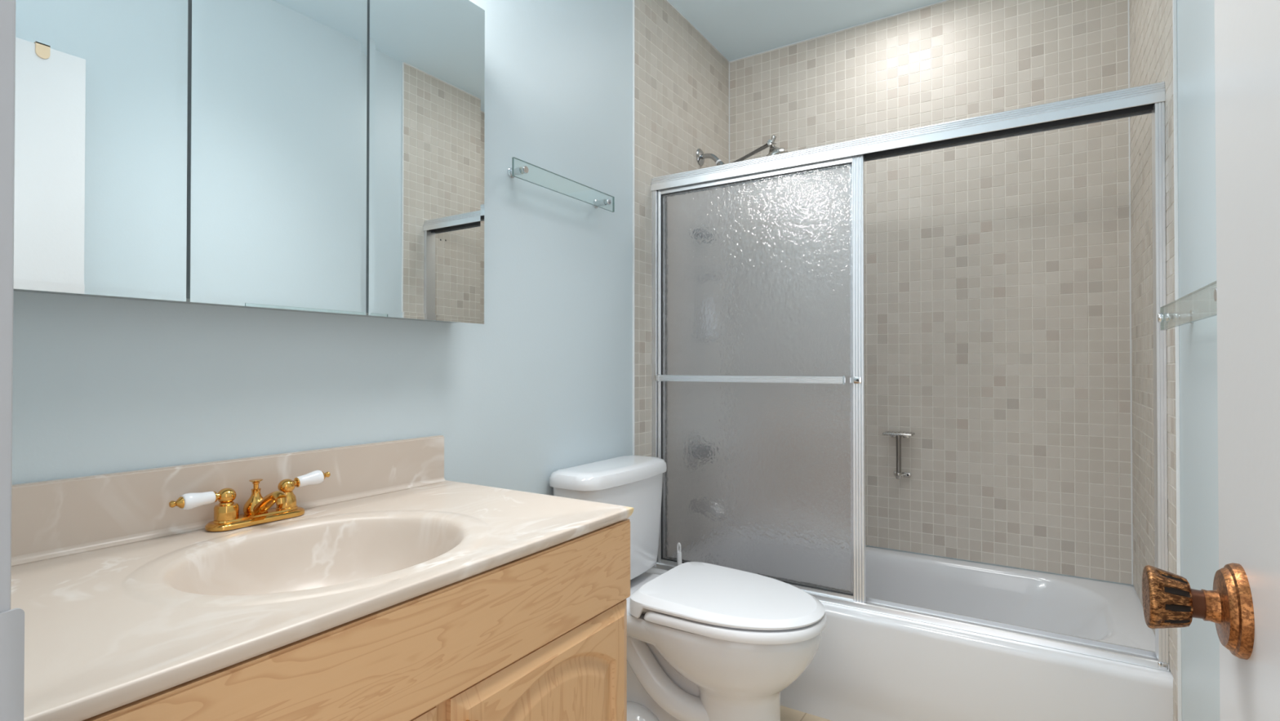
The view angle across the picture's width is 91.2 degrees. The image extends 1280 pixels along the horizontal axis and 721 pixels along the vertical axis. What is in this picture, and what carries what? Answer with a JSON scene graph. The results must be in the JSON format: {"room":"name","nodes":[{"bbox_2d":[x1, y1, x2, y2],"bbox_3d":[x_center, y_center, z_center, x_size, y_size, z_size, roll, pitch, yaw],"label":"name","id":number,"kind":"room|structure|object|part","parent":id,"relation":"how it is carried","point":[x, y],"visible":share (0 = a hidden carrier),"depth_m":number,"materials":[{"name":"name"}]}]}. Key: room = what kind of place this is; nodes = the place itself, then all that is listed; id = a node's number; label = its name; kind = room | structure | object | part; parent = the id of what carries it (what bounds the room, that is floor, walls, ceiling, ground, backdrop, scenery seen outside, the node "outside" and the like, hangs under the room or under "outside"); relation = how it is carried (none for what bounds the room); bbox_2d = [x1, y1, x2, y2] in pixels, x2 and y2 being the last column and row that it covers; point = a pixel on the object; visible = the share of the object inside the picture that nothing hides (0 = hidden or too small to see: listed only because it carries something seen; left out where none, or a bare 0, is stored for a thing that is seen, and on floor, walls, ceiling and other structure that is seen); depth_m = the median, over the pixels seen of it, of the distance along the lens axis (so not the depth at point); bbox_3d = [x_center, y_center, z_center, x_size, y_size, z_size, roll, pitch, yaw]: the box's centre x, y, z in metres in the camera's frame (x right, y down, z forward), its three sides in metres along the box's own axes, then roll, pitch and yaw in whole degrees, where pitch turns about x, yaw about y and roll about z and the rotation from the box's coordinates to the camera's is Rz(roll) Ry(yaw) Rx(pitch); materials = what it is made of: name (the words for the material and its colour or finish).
{"room":"bathroom","nodes":[
{"label":"bathroom","id":0,"kind":"room"},
{"bbox_2d":[12,0,728,495],"bbox_3d":[-0.333,-0.151,1.906,0.127,2.564,2.880,0,-1,32],"label":"wall","id":1,"kind":"structure","parent":0,"point":[531,392],"depth_m":1.72,"materials":[{"name":"blue paint"}]},
{"bbox_2d":[11,435,446,566],"bbox_3d":[-0.730,0.236,1.143,0.030,0.112,0.930,0,-1,32],"label":"backsplash","id":2,"kind":"structure","parent":1,"relation":"attached to","point":[64,517],"depth_m":1.05,"materials":[{"name":"stone"}]},
{"bbox_2d":[13,0,484,324],"bbox_3d":[-0.677,-0.476,1.162,0.104,0.768,0.944,0,-1,32],"label":"upper cabinet","id":3,"kind":"object","parent":1,"relation":"attached to","point":[308,156],"visible":1,"depth_m":1.08,"materials":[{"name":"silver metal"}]},
{"bbox_3d":[-0.806,-0.479,0.869,0.006,0.768,0.311,0,-1,32],"label":"mirror door","id":4,"kind":"part","parent":3,"relation":"part of","materials":[{"name":"silver metal"}]},
{"bbox_3d":[-0.636,-0.476,1.135,0.006,0.768,0.310,0,-1,32],"label":"mirror door","id":5,"kind":"part","parent":3,"relation":"part of","materials":[{"name":"silver metal"}]},
{"bbox_3d":[-0.466,-0.474,1.403,0.006,0.768,0.312,0,-1,32],"label":"mirror door","id":6,"kind":"part","parent":3,"relation":"part of","materials":[{"name":"silver metal"}]},
{"bbox_2d":[507,156,614,212],"bbox_3d":[-0.230,-0.524,1.911,0.057,0.051,0.477,0,-1,32],"label":"towel bar","id":7,"kind":"object","parent":1,"relation":"attached to","point":[512,172],"visible":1,"depth_m":1.83,"materials":[{"name":"clear glass"}]},
{"bbox_3d":[-0.337,-0.525,1.742,0.057,0.029,0.029,0,-1,32],"label":"post","id":8,"kind":"part","parent":7,"relation":"part of","materials":[{"name":"silver metal"}]},
{"bbox_3d":[-0.124,-0.523,2.077,0.057,0.029,0.029,0,-1,32],"label":"post","id":9,"kind":"part","parent":7,"relation":"part of","materials":[{"name":"silver metal"}]},
{"bbox_2d":[632,0,635,454],"bbox_3d":[-0.023,-0.148,2.280,0.007,2.564,0.006,0,-1,32],"label":"trim","id":10,"kind":"structure","parent":1,"relation":"attached to","point":[633,1],"depth_m":2.28,"materials":[{"name":"white paint"}]},
{"bbox_2d":[696,135,788,165],"bbox_3d":[0.425,-0.859,2.617,0.397,0.124,0.100,0,-1,32],"label":"shower","id":11,"kind":"object","parent":1,"relation":"attached to","point":[700,156],"visible":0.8,"depth_m":2.60,"materials":[{"name":"silver metal"}]},
{"bbox_3d":[0.306,-0.862,2.700,0.107,0.067,0.021,0,-1,32],"label":"shower arm","id":12,"kind":"part","parent":11,"relation":"part of","materials":[{"name":"silver metal"}]},
{"bbox_3d":[0.432,-0.844,2.618,0.244,0.085,0.035,0,-1,32],"label":"extension arm","id":13,"kind":"part","parent":11,"relation":"part of","materials":[{"name":"silver metal"}]},
{"bbox_2d":[653,154,866,603],"bbox_3d":[0.380,0.055,2.165,0.753,1.428,0.055,0,-1,32],"label":"shower panel","id":14,"kind":"object","parent":1,"relation":"attached to","point":[760,378],"visible":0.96,"depth_m":2.15,"materials":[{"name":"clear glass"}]},
{"bbox_3d":[0.381,-0.645,2.193,0.707,0.028,0.017,0,-1,32],"label":"rail","id":15,"kind":"part","parent":14,"relation":"part of","materials":[{"name":"silver metal"}]},
{"bbox_3d":[0.381,0.758,2.181,0.707,0.022,0.017,0,-1,32],"label":"rail","id":16,"kind":"part","parent":14,"relation":"part of","materials":[{"name":"silver metal"}]},
{"bbox_2d":[650,81,1168,671],"bbox_3d":[0.696,0.038,1.998,1.510,1.476,0.068,0,-1,32],"label":"shower door frame","id":17,"kind":"object","parent":1,"relation":"attached to","point":[1145,99],"visible":0.71,"depth_m":1.73,"materials":[{"name":"silver metal"}]},
{"bbox_3d":[0.695,-0.670,2.002,1.510,0.059,0.062,0,-1,32],"label":"header rail","id":18,"kind":"part","parent":17,"relation":"part of","materials":[{"name":"silver metal"}]},
{"bbox_2d":[780,705,831,720],"bbox_3d":[-0.243,1.159,0.510,1.763,0.080,5.120,0,-1,32],"label":"floor","id":19,"kind":"structure","parent":0,"point":[787,713],"depth_m":1.99,"materials":[{"name":"beige tile"}]},
{"bbox_2d":[82,518,630,720],"bbox_3d":[-0.492,0.716,0.990,0.587,0.814,0.931,0,-1,32],"label":"vanity cabinet","id":20,"kind":"object","parent":19,"relation":"on","point":[541,635],"visible":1,"depth_m":0.89,"materials":[{"name":"brown wood"}]},
{"bbox_2d":[10,435,634,720],"bbox_3d":[-0.502,0.308,1.001,0.566,0.260,0.936,0,-1,32],"label":"sink","id":21,"kind":"object","parent":20,"relation":"in","point":[125,595],"visible":0.8,"depth_m":0.95,"materials":[{"name":"beige stone"}]},
{"bbox_2d":[168,470,330,531],"bbox_3d":[-0.664,0.251,1.114,0.116,0.076,0.272,0,-1,32],"label":"faucet","id":22,"kind":"object","parent":21,"relation":"attached to","point":[256,510],"visible":1,"depth_m":1.10,"materials":[{"name":"gold metal"}]},
{"bbox_3d":[-0.719,0.234,1.085,0.029,0.027,0.036,0,-1,32],"label":"handle","id":23,"kind":"part","parent":22,"relation":"part of","materials":[{"name":"gold metal"}]},
{"bbox_3d":[-0.689,0.282,1.131,0.055,0.015,0.165,0,-1,32],"label":"plate","id":24,"kind":"part","parent":22,"relation":"part of","materials":[{"name":"gold metal"}]},
{"bbox_3d":[-0.695,0.253,1.134,0.040,0.044,0.040,0,-1,32],"label":"spout","id":25,"kind":"part","parent":22,"relation":"part of","materials":[{"name":"gold metal"}]},
{"bbox_3d":[-0.695,0.224,1.134,0.022,0.018,0.022,0,-1,32],"label":"lift rod","id":26,"kind":"part","parent":22,"relation":"part of","materials":[{"name":"gold metal"}]},
{"bbox_3d":[-0.653,0.253,1.108,0.090,0.051,0.025,0,-1,32],"label":"spout","id":27,"kind":"part","parent":22,"relation":"part of","materials":[{"name":"gold metal"}]},
{"bbox_3d":[-0.660,0.235,1.178,0.029,0.027,0.037,0,-1,32],"label":"handle","id":28,"kind":"part","parent":22,"relation":"part of","materials":[{"name":"gold metal"}]},
{"bbox_3d":[-0.394,0.734,0.661,0.020,0.532,0.442,0,-1,32],"label":"door","id":29,"kind":"part","parent":20,"relation":"part of","materials":[{"name":"brown wood"}]},
{"bbox_3d":[-0.291,0.670,0.862,0.020,0.724,0.930,0,-1,32],"label":"frame","id":30,"kind":"part","parent":20,"relation":"part of","materials":[{"name":"brown wood"}]},
{"bbox_3d":[-0.144,0.737,1.054,0.020,0.532,0.440,0,-1,32],"label":"door","id":31,"kind":"part","parent":20,"relation":"part of","materials":[{"name":"brown wood"}]},
{"bbox_2d":[676,542,682,564],"bbox_3d":[0.151,0.885,2.180,0.086,0.496,0.086,0,-1,32],"label":"toilet brush","id":32,"kind":"object","parent":19,"relation":"on","point":[678,553],"visible":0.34,"depth_m":2.19,"materials":[{"name":"white plastic"}]},
{"bbox_2d":[549,454,826,720],"bbox_3d":[0.157,0.728,1.840,0.765,0.804,0.462,0,-1,32],"label":"toilet","id":33,"kind":"object","parent":19,"relation":"on","point":[706,642],"visible":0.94,"depth_m":1.71,"materials":[{"name":"white ceramic"}]},
{"bbox_3d":[-0.084,0.534,1.994,0.178,0.319,0.438,0,-1,32],"label":"tank","id":34,"kind":"part","parent":33,"relation":"part of","materials":[{"name":"white ceramic"}]},
{"bbox_3d":[-0.082,0.351,1.995,0.199,0.046,0.462,0,-1,32],"label":"tank lid","id":35,"kind":"part","parent":33,"relation":"part of","materials":[{"name":"white ceramic"}]},
{"bbox_3d":[0.264,0.675,1.772,0.504,0.064,0.392,0,-1,32],"label":"seat lid","id":36,"kind":"part","parent":33,"relation":"part of","materials":[{"name":"white plastic"}]},
{"bbox_3d":[0.290,0.696,1.755,0.448,0.031,0.396,0,-1,32],"label":"seat","id":37,"kind":"part","parent":33,"relation":"part of","materials":[{"name":"white plastic"}]},
{"bbox_2d":[644,546,1173,720],"bbox_3d":[0.860,0.956,2.248,1.521,0.356,0.765,0,-1,32],"label":"bathtub","id":38,"kind":"object","parent":19,"relation":"on","point":[866,665],"visible":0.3,"depth_m":1.88,"materials":[{"name":"white ceramic"}]},
{"bbox_2d":[667,0,945,61],"bbox_3d":[0.358,-1.477,1.478,1.763,0.080,2.880,0,-1,32],"label":"ceiling","id":39,"kind":"structure","parent":0,"point":[737,28],"depth_m":2.62,"materials":[{"name":"paint"}]},
{"bbox_2d":[729,0,1133,586],"bbox_3d":[1.096,-0.145,2.629,1.523,2.564,0.127,0,-1,32],"label":"wall","id":40,"kind":"structure","parent":0,"point":[997,272],"depth_m":2.41,"materials":[{"name":"tile"}]},
{"bbox_2d":[882,431,915,479],"bbox_3d":[1.046,0.382,2.531,0.112,0.188,0.086,0,-1,32],"label":"soap holder","id":41,"kind":"object","parent":40,"relation":"attached to","point":[898,474],"visible":1,"depth_m":2.52,"materials":[{"name":"silver metal"}]},
{"bbox_3d":[1.041,0.373,2.524,0.023,0.150,0.023,0,-1,32],"label":"post","id":42,"kind":"part","parent":41,"relation":"part of","materials":[{"name":"silver metal"}]},
{"bbox_2d":[882,431,915,437],"bbox_3d":[1.046,0.300,2.532,0.112,0.024,0.086,0,-1,32],"label":"tray","id":43,"kind":"object","parent":41,"relation":"on","point":[897,434],"depth_m":2.51,"materials":[{"name":"silver metal"}]},
{"bbox_2d":[665,0,1133,584],"bbox_3d":[0.840,-0.328,2.227,1.511,2.204,0.830,0,-1,32],"label":"trim","id":44,"kind":"structure","parent":40,"relation":"attached to","point":[667,1],"depth_m":2.17,"materials":[{"name":"white"}]},
{"bbox_2d":[1128,0,1220,720],"bbox_3d":[1.048,-0.159,1.028,0.127,2.564,2.880,0,-1,32],"label":"wall","id":45,"kind":"structure","parent":0,"point":[1196,91],"depth_m":1.41,"materials":[{"name":"blue paint"}]},
{"bbox_2d":[1172,0,1182,720],"bbox_3d":[1.256,-0.155,1.467,0.007,2.564,0.006,0,-1,32],"label":"trim","id":46,"kind":"structure","parent":45,"relation":"attached to","point":[1174,2],"depth_m":1.47,"materials":[{"name":"white paint"}]},
{"bbox_2d":[1157,280,1217,330],"bbox_3d":[1.010,-0.095,1.128,0.057,0.051,0.608,0,-1,32],"label":"towel bar","id":47,"kind":"object","parent":45,"relation":"attached to","point":[1171,317],"visible":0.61,"depth_m":1.33,"materials":[{"name":"clear glass"}]},
{"bbox_3d":[1.150,-0.093,1.348,0.057,0.029,0.029,0,-1,32],"label":"post","id":48,"kind":"part","parent":47,"relation":"part of","materials":[{"name":"silver metal"}]},
{"bbox_3d":[0.870,-0.097,0.907,0.057,0.029,0.029,0,-1,32],"label":"post","id":49,"kind":"part","parent":47,"relation":"part of","materials":[{"name":"silver metal"}]},
{"bbox_3d":[-0.382,-0.165,0.302,1.523,2.564,0.120,0,-1,32],"label":"wall","id":50,"kind":"structure","parent":0,"visible":0},
{"bbox_2d":[0,0,24,720],"bbox_3d":[-0.127,0.053,0.142,0.849,2.125,0.146,0,-1,32],"label":"trim","id":51,"kind":"structure","parent":50,"relation":"attached to","point":[11,620],"depth_m":0.38,"materials":[{"name":"paint"}]},
{"bbox_3d":[-0.394,0.192,0.370,0.005,0.078,0.047,0,-1,27],"label":"strike plate","id":52,"kind":"part","parent":51,"relation":"part of","materials":[{"name":"paint"}]},
{"bbox_2d":[1142,0,1279,720],"bbox_3d":[0.280,0.096,0.228,0.090,2.022,0.692,0,-1,32],"label":"door","id":53,"kind":"structure","parent":50,"relation":"in","point":[1243,603],"depth_m":0.44,"materials":[{"name":"white paint"}]}
]}

